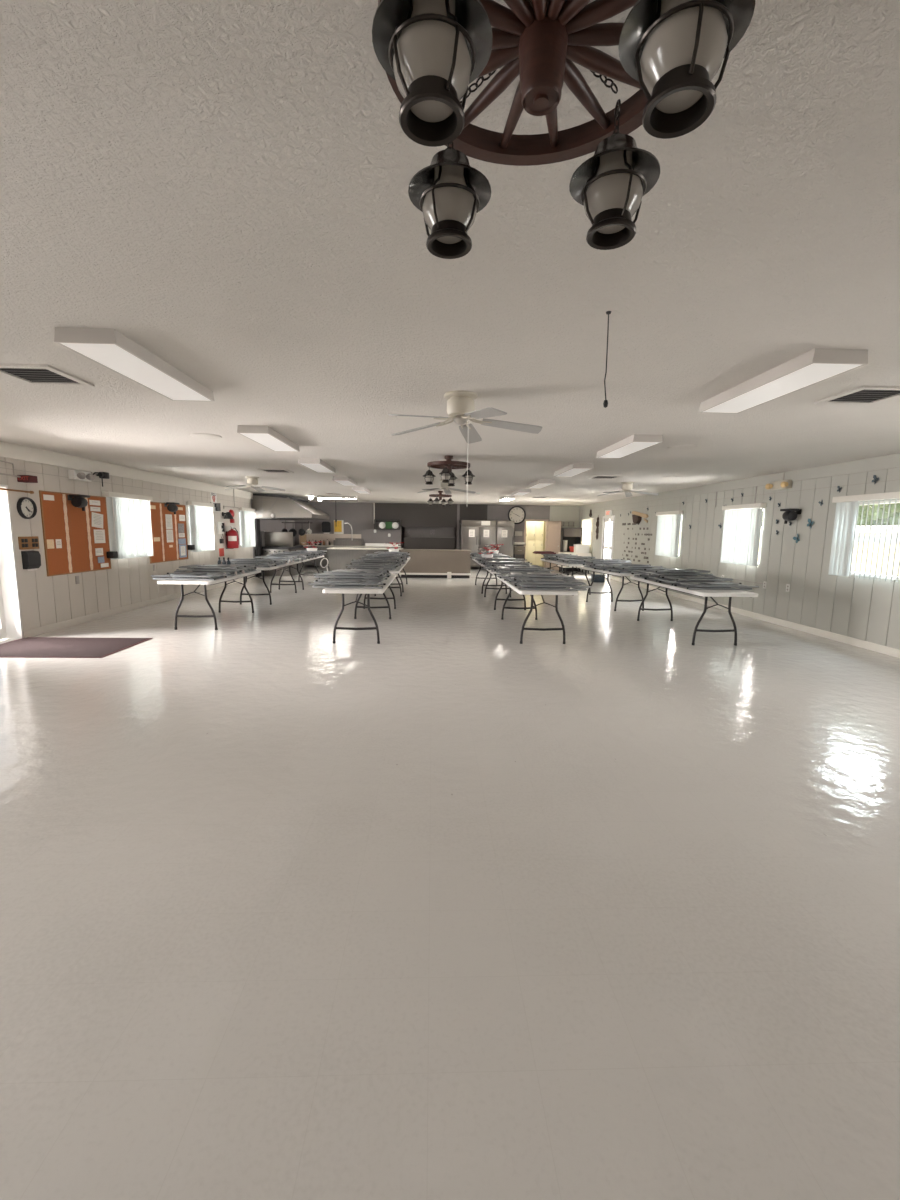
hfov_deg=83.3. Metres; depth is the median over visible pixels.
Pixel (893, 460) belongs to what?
trim
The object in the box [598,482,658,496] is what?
ceiling fan
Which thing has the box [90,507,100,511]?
notice
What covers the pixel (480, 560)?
folding chair
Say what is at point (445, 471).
hood
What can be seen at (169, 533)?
notice
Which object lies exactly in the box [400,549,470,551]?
countertop
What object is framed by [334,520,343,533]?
poster
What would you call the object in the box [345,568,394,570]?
folding chair
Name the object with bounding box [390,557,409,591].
folding table
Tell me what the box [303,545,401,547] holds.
countertop
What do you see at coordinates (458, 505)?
trim
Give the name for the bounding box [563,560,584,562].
folding chair
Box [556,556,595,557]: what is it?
folding chair
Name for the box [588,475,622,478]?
ceiling vent
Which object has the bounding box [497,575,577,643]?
folding table
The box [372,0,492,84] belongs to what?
hood
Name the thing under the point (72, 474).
emergency light
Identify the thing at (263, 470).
ceiling vent
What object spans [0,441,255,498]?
trim
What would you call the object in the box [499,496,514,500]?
ceiling light
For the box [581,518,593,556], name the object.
curtain
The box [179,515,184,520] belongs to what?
notice
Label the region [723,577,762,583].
conduit
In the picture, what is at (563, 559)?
folding chair
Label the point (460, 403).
ceiling fan
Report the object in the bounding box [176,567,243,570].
folding chair
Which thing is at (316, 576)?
folding chair
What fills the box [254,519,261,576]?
cover
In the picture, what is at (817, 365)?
ceiling light
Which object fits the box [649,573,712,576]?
folding chair
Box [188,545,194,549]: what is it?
wall box
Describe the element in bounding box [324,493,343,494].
ceiling vent
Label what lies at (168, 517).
notice
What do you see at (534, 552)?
folded cloth
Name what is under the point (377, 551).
folding chair
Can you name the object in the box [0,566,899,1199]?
floor
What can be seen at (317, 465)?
ceiling light
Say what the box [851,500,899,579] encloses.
window
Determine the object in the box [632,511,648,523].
wooden plaque
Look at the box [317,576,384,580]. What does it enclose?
folding chair
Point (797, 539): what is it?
butterfly
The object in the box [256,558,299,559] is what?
folding chair
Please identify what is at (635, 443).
ceiling light
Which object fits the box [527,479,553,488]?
ceiling light
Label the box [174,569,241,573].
folding chair
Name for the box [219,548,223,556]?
card
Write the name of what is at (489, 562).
folding chair
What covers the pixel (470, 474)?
hood
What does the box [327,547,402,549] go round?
countertop
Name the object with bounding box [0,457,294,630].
wall
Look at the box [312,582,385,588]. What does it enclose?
folding chair
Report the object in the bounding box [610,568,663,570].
folding chair
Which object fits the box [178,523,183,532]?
notice
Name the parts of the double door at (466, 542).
door, door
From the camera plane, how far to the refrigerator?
19.48 m
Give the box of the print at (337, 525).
[334,521,341,531]
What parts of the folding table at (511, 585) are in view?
leg frame, leg frame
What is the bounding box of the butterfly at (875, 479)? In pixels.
[872,475,878,483]
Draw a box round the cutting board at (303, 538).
[300,535,306,544]
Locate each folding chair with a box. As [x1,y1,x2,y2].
[151,572,225,577]
[152,575,226,579]
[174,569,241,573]
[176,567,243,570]
[178,565,245,568]
[216,564,254,567]
[216,572,240,575]
[220,569,256,572]
[221,558,271,561]
[223,567,256,570]
[226,560,275,563]
[231,563,274,565]
[254,556,298,557]
[254,564,276,567]
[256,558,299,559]
[265,560,287,563]
[267,554,307,556]
[273,552,311,553]
[291,550,326,551]
[308,579,381,584]
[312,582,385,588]
[314,570,382,575]
[314,573,381,577]
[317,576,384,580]
[328,570,388,574]
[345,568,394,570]
[346,563,396,566]
[347,566,397,568]
[351,559,397,561]
[351,562,397,563]
[361,556,401,558]
[367,553,402,555]
[374,551,408,553]
[470,553,503,554]
[472,555,510,556]
[480,560,519,561]
[483,563,529,565]
[485,558,526,560]
[485,561,531,563]
[492,565,541,567]
[494,569,550,572]
[497,567,553,570]
[500,574,526,577]
[508,572,573,577]
[508,577,570,582]
[509,575,575,579]
[514,579,585,584]
[515,584,587,590]
[520,581,591,587]
[541,554,577,555]
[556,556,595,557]
[558,558,591,558]
[563,559,585,560]
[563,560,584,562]
[583,561,630,562]
[584,559,631,560]
[585,562,624,564]
[593,564,621,566]
[594,566,610,568]
[608,564,662,566]
[609,570,638,572]
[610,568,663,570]
[612,567,662,568]
[631,570,664,574]
[644,568,710,572]
[646,571,712,574]
[648,575,673,578]
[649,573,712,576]
[658,581,693,585]
[660,578,732,582]
[661,576,732,580]
[674,584,751,589]
[680,581,758,587]
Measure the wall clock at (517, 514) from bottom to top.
0.720 m
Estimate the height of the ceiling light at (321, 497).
0.075 m
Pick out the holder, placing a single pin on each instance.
(515, 543)
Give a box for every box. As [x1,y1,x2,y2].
[106,551,117,557]
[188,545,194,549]
[210,502,220,511]
[385,522,391,528]
[574,544,589,552]
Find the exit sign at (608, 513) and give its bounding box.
[605,510,612,516]
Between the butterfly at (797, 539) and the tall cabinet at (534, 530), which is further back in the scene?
the tall cabinet at (534, 530)
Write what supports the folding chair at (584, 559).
on the folding chair at (583, 561)
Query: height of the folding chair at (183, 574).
0.036 m
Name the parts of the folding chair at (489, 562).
seat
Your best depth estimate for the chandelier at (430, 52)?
0.90 m
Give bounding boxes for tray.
[365,543,397,545]
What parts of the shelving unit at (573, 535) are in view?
door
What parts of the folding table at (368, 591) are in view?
leg frame, leg frame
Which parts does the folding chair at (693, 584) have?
backrest, seat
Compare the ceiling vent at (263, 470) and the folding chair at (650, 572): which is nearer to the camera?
the folding chair at (650, 572)
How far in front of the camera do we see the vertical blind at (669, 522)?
12.34 m
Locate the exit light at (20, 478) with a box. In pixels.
[0,460,37,482]
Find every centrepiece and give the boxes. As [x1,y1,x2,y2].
[302,541,322,550]
[384,542,404,551]
[478,547,498,557]
[485,544,503,552]
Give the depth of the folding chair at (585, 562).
10.78 m
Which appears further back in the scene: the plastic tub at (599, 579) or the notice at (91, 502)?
the plastic tub at (599, 579)
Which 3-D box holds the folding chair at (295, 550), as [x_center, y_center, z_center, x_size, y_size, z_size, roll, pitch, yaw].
[-3.942,-1.382,14.212,0.916,0.036,0.465,0,8,-2]
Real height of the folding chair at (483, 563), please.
0.036 m
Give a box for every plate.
[158,465,179,467]
[190,433,221,438]
[379,522,384,528]
[392,522,398,528]
[663,476,681,477]
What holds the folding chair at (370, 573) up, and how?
on the folding chair at (316, 576)
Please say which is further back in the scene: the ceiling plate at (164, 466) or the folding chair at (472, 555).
the folding chair at (472, 555)
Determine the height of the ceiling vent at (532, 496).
0.016 m
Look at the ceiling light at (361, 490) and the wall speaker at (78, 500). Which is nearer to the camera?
the wall speaker at (78, 500)
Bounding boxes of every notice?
[43,494,53,500]
[47,539,53,548]
[55,539,61,547]
[89,500,99,505]
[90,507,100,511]
[92,512,102,528]
[93,529,105,542]
[95,548,102,555]
[98,556,104,562]
[101,563,108,567]
[165,514,172,528]
[166,530,173,541]
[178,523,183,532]
[178,538,185,543]
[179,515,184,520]
[179,544,186,557]
[180,546,185,555]
[469,530,474,536]
[483,530,488,536]
[502,530,506,536]
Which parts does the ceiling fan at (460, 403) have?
blade, blade, pull chain, blade, blade, blade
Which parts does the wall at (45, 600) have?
kitchen wall panel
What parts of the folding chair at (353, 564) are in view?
seat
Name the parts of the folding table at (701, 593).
leg frame, apron rail, leg frame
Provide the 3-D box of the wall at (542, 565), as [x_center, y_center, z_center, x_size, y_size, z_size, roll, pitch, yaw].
[3.481,-2.617,21.045,1.400,2.536,1.250,0,8,-2]
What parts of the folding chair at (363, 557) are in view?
frame, seat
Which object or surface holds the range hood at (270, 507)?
attached to the wall at (45, 600)
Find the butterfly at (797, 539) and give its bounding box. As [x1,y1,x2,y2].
[793,534,799,542]
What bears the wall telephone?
attached to the wall at (45, 600)
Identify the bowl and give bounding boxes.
[306,548,316,550]
[388,549,398,551]
[481,554,492,557]
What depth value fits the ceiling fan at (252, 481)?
10.38 m
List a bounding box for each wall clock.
[17,497,36,518]
[508,506,525,523]
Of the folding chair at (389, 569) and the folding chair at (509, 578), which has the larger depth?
the folding chair at (389, 569)
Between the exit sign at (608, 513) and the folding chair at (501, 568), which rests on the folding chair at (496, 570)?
the folding chair at (501, 568)
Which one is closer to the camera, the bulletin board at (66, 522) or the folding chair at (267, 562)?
the bulletin board at (66, 522)
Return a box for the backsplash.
[299,534,360,544]
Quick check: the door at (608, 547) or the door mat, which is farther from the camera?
the door at (608, 547)
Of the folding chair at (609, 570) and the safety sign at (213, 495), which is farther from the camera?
the safety sign at (213, 495)
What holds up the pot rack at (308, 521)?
hanging from the range hood at (270, 507)
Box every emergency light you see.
[68,469,94,481]
[765,473,791,489]
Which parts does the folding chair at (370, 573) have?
seat, backrest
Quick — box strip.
[481,521,489,524]
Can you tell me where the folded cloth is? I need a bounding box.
[533,551,555,553]
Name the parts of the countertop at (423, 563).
rail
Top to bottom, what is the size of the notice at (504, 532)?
0.280 m
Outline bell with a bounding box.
[229,509,234,522]
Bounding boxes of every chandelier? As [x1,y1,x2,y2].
[372,0,754,258]
[423,455,474,485]
[427,491,453,505]
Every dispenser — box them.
[21,551,40,570]
[322,522,330,533]
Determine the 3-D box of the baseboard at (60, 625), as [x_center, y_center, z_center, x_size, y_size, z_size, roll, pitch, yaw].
[-5.734,0.208,8.570,0.018,0.100,23.300,0,8,-2]
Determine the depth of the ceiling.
1.97 m
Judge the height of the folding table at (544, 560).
0.746 m
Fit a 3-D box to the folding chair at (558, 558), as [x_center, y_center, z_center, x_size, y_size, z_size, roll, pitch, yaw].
[3.227,-1.052,12.794,0.916,0.036,0.465,0,8,-6]
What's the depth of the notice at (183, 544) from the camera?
10.96 m
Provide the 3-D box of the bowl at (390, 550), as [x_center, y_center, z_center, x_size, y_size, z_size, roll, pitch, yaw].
[-1.495,-1.324,13.453,0.290,0.074,0.290,0,8,-2]
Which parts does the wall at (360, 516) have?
grey wall panel, white wall panel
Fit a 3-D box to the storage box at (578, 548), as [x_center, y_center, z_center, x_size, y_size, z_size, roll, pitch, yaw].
[4.824,-1.884,18.541,0.500,0.310,0.360,0,8,-2]
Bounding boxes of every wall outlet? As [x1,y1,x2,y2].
[75,576,79,583]
[786,584,789,591]
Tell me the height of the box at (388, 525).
0.267 m
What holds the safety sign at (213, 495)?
attached to the wall at (45, 600)
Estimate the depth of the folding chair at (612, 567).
9.56 m
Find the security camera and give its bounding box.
[93,472,108,486]
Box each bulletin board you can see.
[39,490,110,575]
[150,502,187,563]
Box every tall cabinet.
[404,527,454,548]
[525,521,543,564]
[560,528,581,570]
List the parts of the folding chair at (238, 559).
seat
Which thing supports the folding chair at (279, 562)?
on the folding chair
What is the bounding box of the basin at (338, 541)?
[333,538,363,545]
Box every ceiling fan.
[224,476,284,491]
[388,390,541,505]
[418,479,475,494]
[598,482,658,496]
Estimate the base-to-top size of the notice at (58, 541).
0.130 m
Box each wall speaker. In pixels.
[67,494,89,510]
[164,502,179,513]
[780,509,801,523]
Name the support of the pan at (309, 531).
hanging from the pot rack at (308, 521)
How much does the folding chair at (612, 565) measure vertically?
0.036 m
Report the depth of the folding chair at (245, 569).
8.75 m
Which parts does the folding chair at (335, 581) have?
seat, backrest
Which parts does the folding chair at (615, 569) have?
frame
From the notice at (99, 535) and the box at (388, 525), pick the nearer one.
the notice at (99, 535)
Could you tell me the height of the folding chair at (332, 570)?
0.036 m
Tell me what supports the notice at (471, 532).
attached to the double door at (466, 542)
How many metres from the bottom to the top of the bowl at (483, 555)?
0.074 m
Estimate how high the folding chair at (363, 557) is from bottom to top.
0.036 m
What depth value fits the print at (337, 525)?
19.94 m
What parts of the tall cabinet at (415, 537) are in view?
panel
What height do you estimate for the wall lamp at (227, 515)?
0.180 m
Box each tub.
[563,540,567,551]
[591,574,605,581]
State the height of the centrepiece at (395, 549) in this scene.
0.258 m
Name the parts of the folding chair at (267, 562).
frame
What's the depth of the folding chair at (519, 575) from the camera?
7.20 m
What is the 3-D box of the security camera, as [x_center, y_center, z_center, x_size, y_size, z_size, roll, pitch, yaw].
[-5.633,-1.949,8.154,0.167,0.230,0.200,0,8,-2]
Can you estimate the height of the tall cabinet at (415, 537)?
1.620 m
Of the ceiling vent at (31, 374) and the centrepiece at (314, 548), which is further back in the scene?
the centrepiece at (314, 548)
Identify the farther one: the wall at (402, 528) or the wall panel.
the wall at (402, 528)
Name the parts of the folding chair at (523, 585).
frame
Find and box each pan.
[289,529,296,536]
[298,529,304,535]
[306,523,311,533]
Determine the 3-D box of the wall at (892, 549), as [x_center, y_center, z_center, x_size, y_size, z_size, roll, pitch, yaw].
[8.987,-0.770,11.817,0.215,1.545,17.000,0,8,-2]
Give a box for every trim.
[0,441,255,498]
[400,522,456,526]
[457,504,459,549]
[579,453,899,509]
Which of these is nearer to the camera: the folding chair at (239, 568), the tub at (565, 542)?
the folding chair at (239, 568)
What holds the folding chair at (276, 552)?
on the folding chair
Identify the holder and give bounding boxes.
[514,542,525,544]
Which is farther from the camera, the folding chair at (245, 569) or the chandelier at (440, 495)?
the chandelier at (440, 495)
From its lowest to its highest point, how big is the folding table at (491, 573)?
0.746 m
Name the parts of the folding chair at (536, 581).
leg, seat, backrest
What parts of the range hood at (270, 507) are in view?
panel, drip rail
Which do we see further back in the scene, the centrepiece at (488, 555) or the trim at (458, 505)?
the trim at (458, 505)
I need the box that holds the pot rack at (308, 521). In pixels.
[282,521,312,522]
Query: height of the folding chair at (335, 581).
0.036 m
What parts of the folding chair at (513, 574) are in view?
backrest, seat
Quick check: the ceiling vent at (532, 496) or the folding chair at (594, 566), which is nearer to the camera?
the folding chair at (594, 566)
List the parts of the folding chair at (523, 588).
seat, frame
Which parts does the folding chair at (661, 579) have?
backrest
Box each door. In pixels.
[0,484,23,639]
[460,520,495,566]
[524,519,561,569]
[600,515,614,578]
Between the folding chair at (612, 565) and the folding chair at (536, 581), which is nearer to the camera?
the folding chair at (536, 581)
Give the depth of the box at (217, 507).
12.53 m
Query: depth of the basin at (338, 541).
19.45 m
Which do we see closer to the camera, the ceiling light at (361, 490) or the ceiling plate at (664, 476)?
the ceiling plate at (664, 476)
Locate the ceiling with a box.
[0,0,899,505]
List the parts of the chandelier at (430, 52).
glass globe, glass globe, hanging chain, hanging chain, glass globe, chain, glass globe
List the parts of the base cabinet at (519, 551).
drawer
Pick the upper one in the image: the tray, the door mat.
the tray
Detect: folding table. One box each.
[157,570,260,629]
[240,561,301,604]
[279,555,323,589]
[322,574,395,643]
[363,564,405,608]
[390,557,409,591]
[473,559,506,593]
[481,564,525,609]
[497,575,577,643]
[540,559,590,594]
[580,567,645,610]
[630,576,758,645]
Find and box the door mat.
[0,637,151,657]
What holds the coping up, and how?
on the wall at (892, 549)
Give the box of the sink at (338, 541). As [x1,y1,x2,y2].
[333,523,363,545]
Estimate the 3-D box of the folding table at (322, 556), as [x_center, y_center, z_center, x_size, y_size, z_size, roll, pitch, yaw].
[-3.949,-0.755,13.367,0.760,0.746,2.440,0,8,-2]
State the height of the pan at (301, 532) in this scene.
0.450 m
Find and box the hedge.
[761,503,899,533]
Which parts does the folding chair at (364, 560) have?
seat, frame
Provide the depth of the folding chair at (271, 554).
12.46 m
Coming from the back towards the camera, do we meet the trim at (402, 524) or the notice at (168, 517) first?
the trim at (402, 524)
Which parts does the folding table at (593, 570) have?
leg frame, leg frame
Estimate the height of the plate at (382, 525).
0.256 m
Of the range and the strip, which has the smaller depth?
the range
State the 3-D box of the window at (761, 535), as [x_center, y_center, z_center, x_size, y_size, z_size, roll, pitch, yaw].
[5.573,-1.191,9.505,0.104,1.000,1.090,0,8,-2]
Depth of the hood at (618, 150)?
1.07 m
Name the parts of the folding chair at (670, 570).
seat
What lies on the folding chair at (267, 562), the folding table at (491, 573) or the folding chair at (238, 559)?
the folding chair at (238, 559)
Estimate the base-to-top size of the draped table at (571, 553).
0.745 m
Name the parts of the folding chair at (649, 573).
seat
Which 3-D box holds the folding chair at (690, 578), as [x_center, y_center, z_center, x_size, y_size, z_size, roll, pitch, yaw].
[3.717,-0.327,7.587,0.916,0.036,0.465,0,8,-8]
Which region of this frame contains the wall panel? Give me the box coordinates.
[18,536,39,549]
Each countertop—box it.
[299,534,401,564]
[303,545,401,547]
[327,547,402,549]
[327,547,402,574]
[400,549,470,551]
[400,549,470,577]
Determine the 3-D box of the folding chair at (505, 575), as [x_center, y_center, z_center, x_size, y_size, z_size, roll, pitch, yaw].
[1.257,-0.376,7.971,0.916,0.036,0.465,1,8,-2]
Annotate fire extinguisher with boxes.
[226,525,238,548]
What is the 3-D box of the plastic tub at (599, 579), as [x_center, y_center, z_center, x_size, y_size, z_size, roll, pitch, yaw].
[4.514,-0.660,15.416,0.370,0.225,0.290,0,8,-2]
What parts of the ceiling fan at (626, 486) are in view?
blade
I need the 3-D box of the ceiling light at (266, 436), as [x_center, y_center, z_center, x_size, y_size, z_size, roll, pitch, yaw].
[-2.034,-1.827,5.769,0.320,0.075,1.220,0,8,-2]
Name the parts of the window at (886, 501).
sash rail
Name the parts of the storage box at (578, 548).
lid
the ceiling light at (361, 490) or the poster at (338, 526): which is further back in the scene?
the poster at (338, 526)
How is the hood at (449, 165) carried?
attached to the chandelier at (430, 52)
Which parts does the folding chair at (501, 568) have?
seat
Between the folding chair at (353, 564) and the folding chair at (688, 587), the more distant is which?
the folding chair at (353, 564)
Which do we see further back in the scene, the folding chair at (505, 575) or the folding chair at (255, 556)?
the folding chair at (255, 556)
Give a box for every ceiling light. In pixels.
[54,327,214,400]
[237,425,299,451]
[298,458,335,472]
[317,496,356,498]
[333,476,357,485]
[352,487,370,493]
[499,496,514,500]
[511,489,530,495]
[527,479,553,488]
[554,463,593,476]
[596,434,662,457]
[699,348,867,412]
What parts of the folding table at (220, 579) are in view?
leg frame, leg frame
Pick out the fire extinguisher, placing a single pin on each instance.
(232, 536)
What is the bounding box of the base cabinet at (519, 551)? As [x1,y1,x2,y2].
[513,546,524,559]
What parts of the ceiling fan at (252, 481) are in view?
blade, blade, blade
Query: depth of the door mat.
6.25 m
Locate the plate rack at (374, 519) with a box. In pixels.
[374,519,399,529]
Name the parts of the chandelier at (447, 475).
glass globe, glass globe, glass globe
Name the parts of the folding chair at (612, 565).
seat, frame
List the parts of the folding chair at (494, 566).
seat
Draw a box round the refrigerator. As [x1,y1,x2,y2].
[496,521,513,557]
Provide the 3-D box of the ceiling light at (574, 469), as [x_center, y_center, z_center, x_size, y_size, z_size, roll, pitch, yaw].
[2.002,-2.118,8.270,0.320,0.075,1.220,0,8,-2]
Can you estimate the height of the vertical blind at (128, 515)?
1.120 m
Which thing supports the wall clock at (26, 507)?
attached to the wall at (45, 600)
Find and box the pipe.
[223,489,238,508]
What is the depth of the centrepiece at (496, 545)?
13.69 m
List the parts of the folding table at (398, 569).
leg frame, leg frame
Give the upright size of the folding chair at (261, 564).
0.036 m
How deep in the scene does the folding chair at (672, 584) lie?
7.65 m
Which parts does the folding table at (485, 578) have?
leg frame, leg frame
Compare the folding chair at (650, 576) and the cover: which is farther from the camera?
the cover
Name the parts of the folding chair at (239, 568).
leg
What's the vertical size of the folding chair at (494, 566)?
0.036 m
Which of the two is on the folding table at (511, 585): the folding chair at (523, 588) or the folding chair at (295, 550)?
the folding chair at (523, 588)
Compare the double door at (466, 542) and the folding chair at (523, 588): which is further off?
the double door at (466, 542)
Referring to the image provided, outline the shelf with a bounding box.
[514,531,521,535]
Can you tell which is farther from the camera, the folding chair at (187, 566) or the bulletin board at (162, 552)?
the bulletin board at (162, 552)
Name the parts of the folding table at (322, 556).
leg frame, leg frame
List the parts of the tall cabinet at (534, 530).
door, door, door, door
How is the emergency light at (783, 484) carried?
attached to the wall at (866, 609)
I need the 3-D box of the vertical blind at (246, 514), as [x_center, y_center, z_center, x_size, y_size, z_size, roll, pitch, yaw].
[-5.864,-2.101,14.686,0.120,1.120,1.050,0,8,-2]
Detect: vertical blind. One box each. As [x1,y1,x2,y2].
[102,491,152,559]
[187,501,214,551]
[238,507,254,547]
[655,511,683,556]
[720,503,766,565]
[828,491,899,581]
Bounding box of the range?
[262,531,303,575]
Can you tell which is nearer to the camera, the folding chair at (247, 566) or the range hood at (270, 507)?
the folding chair at (247, 566)
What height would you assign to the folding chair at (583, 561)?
0.036 m
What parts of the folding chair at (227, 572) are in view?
frame, seat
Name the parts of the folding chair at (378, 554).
frame, seat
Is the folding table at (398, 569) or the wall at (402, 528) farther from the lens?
the wall at (402, 528)
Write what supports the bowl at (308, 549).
on the centrepiece at (314, 548)
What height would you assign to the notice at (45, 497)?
0.075 m
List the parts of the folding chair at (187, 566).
seat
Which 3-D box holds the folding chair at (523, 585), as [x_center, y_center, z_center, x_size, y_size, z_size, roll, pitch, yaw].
[1.397,-0.213,6.807,0.916,0.036,0.465,1,8,1]
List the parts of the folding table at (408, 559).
leg frame, leg frame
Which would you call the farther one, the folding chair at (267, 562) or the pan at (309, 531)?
the pan at (309, 531)
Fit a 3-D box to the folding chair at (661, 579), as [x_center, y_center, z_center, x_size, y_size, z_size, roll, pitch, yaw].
[3.674,-0.290,7.592,0.916,0.036,0.465,0,8,-3]
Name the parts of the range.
corner post, panel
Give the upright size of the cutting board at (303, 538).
0.400 m
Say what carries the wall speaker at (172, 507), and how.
attached to the wall at (45, 600)
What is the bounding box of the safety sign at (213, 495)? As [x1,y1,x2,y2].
[210,492,216,502]
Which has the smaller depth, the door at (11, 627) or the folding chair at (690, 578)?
the door at (11, 627)
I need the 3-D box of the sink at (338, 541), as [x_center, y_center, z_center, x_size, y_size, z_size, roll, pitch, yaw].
[-3.923,-2.552,19.594,1.120,0.884,0.400,0,8,-2]
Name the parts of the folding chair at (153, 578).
frame, seat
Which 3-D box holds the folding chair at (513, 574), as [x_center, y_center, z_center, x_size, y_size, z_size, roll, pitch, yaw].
[1.307,-0.367,7.365,0.916,0.036,0.465,1,8,3]
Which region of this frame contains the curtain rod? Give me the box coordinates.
[0,488,33,493]
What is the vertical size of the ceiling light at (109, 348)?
0.075 m
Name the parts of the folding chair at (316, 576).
frame, seat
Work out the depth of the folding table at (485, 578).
12.22 m
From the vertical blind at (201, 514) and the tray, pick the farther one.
the tray
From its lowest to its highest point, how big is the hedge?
3.517 m
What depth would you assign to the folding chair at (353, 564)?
9.42 m
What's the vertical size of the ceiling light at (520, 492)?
0.075 m
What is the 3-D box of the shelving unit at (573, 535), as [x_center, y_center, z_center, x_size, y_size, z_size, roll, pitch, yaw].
[4.655,-1.969,19.669,0.760,1.660,0.630,0,8,-2]
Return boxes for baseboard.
[23,574,254,637]
[580,569,899,657]
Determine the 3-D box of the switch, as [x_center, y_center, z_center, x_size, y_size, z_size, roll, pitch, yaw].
[0.751,-1.146,2.420,0.034,0.435,0.026,0,8,-2]
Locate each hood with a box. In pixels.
[252,493,329,519]
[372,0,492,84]
[408,147,490,212]
[423,470,435,476]
[439,467,451,474]
[462,470,474,476]
[569,132,659,205]
[618,0,754,80]
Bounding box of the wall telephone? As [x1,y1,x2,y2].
[217,522,224,537]
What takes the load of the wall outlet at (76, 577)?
attached to the wall at (45, 600)
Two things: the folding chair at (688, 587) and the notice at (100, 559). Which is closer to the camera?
the folding chair at (688, 587)
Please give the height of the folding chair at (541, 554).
0.036 m
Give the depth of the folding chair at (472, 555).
12.61 m
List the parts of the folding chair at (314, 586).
seat, leg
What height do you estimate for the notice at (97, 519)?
0.262 m
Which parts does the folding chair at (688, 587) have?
seat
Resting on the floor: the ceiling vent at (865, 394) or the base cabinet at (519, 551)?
the base cabinet at (519, 551)
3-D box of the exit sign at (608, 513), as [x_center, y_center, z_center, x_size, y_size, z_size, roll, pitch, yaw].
[5.254,-2.871,16.752,0.061,0.220,0.640,0,8,-2]
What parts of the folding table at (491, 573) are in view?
leg frame, leg frame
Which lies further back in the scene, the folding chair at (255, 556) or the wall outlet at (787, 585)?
the folding chair at (255, 556)
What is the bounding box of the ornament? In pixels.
[596,515,598,538]
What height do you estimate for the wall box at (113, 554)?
0.110 m
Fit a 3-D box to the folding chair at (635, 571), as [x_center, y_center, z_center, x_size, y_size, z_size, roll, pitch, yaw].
[3.593,-0.470,8.610,0.916,0.036,0.465,0,8,-7]
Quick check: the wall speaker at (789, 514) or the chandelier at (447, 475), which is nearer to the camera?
the chandelier at (447, 475)
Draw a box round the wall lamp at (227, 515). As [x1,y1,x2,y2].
[222,512,233,518]
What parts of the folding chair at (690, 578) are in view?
seat, backrest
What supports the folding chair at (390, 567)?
on the folding chair at (389, 569)
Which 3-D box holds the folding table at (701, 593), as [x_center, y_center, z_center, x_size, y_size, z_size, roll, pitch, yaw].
[3.577,0.119,7.765,0.760,0.746,2.440,0,8,-2]
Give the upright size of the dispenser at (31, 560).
0.265 m
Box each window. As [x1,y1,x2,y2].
[188,506,191,550]
[678,515,682,556]
[758,508,764,564]
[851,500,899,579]
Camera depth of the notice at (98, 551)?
8.20 m
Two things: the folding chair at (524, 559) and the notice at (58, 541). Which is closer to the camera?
the notice at (58, 541)
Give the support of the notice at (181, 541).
attached to the bulletin board at (162, 552)
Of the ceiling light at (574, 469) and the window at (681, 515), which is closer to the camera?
the ceiling light at (574, 469)
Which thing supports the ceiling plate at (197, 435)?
attached to the ceiling
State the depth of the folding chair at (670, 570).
7.92 m
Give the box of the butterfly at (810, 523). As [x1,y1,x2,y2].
[807,519,813,527]
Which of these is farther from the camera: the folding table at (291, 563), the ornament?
the ornament
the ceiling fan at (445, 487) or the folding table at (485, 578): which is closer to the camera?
the ceiling fan at (445, 487)
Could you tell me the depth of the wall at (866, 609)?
8.30 m
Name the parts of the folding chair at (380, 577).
seat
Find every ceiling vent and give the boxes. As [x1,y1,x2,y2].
[0,363,94,386]
[258,469,293,472]
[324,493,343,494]
[530,496,549,497]
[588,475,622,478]
[814,385,899,404]
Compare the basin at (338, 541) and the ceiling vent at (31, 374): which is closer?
the ceiling vent at (31, 374)
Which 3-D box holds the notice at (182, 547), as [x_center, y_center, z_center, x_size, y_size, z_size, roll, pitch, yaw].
[-5.795,-1.068,10.977,0.004,0.200,0.200,0,8,-2]
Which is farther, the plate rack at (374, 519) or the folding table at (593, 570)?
the plate rack at (374, 519)
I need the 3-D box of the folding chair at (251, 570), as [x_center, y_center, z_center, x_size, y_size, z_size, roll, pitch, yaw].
[-3.853,-0.510,8.724,0.916,0.036,0.465,1,8,-1]
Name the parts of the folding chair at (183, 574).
seat, backrest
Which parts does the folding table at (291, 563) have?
leg frame, leg frame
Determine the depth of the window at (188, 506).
11.29 m
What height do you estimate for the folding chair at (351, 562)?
0.036 m
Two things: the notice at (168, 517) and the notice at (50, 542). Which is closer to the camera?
the notice at (50, 542)
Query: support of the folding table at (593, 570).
on the floor
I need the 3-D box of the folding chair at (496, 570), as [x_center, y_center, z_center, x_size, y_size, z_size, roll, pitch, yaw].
[1.225,-0.494,8.551,0.916,0.036,0.465,1,8,-1]
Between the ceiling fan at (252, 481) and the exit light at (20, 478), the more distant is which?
the ceiling fan at (252, 481)
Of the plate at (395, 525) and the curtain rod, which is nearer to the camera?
the curtain rod
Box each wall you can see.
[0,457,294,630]
[294,502,578,567]
[401,527,456,548]
[538,521,545,566]
[579,467,899,649]
[678,532,899,576]
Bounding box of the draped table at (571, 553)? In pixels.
[558,552,590,573]
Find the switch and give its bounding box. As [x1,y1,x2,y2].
[603,311,610,407]
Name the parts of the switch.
cord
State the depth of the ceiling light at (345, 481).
10.35 m
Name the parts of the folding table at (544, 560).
leg frame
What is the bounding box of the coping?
[680,525,899,533]
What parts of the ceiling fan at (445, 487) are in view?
blade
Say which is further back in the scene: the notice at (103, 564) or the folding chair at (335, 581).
the notice at (103, 564)
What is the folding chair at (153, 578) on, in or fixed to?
on the folding table at (220, 579)
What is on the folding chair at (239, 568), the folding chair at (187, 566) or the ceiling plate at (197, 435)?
the folding chair at (187, 566)

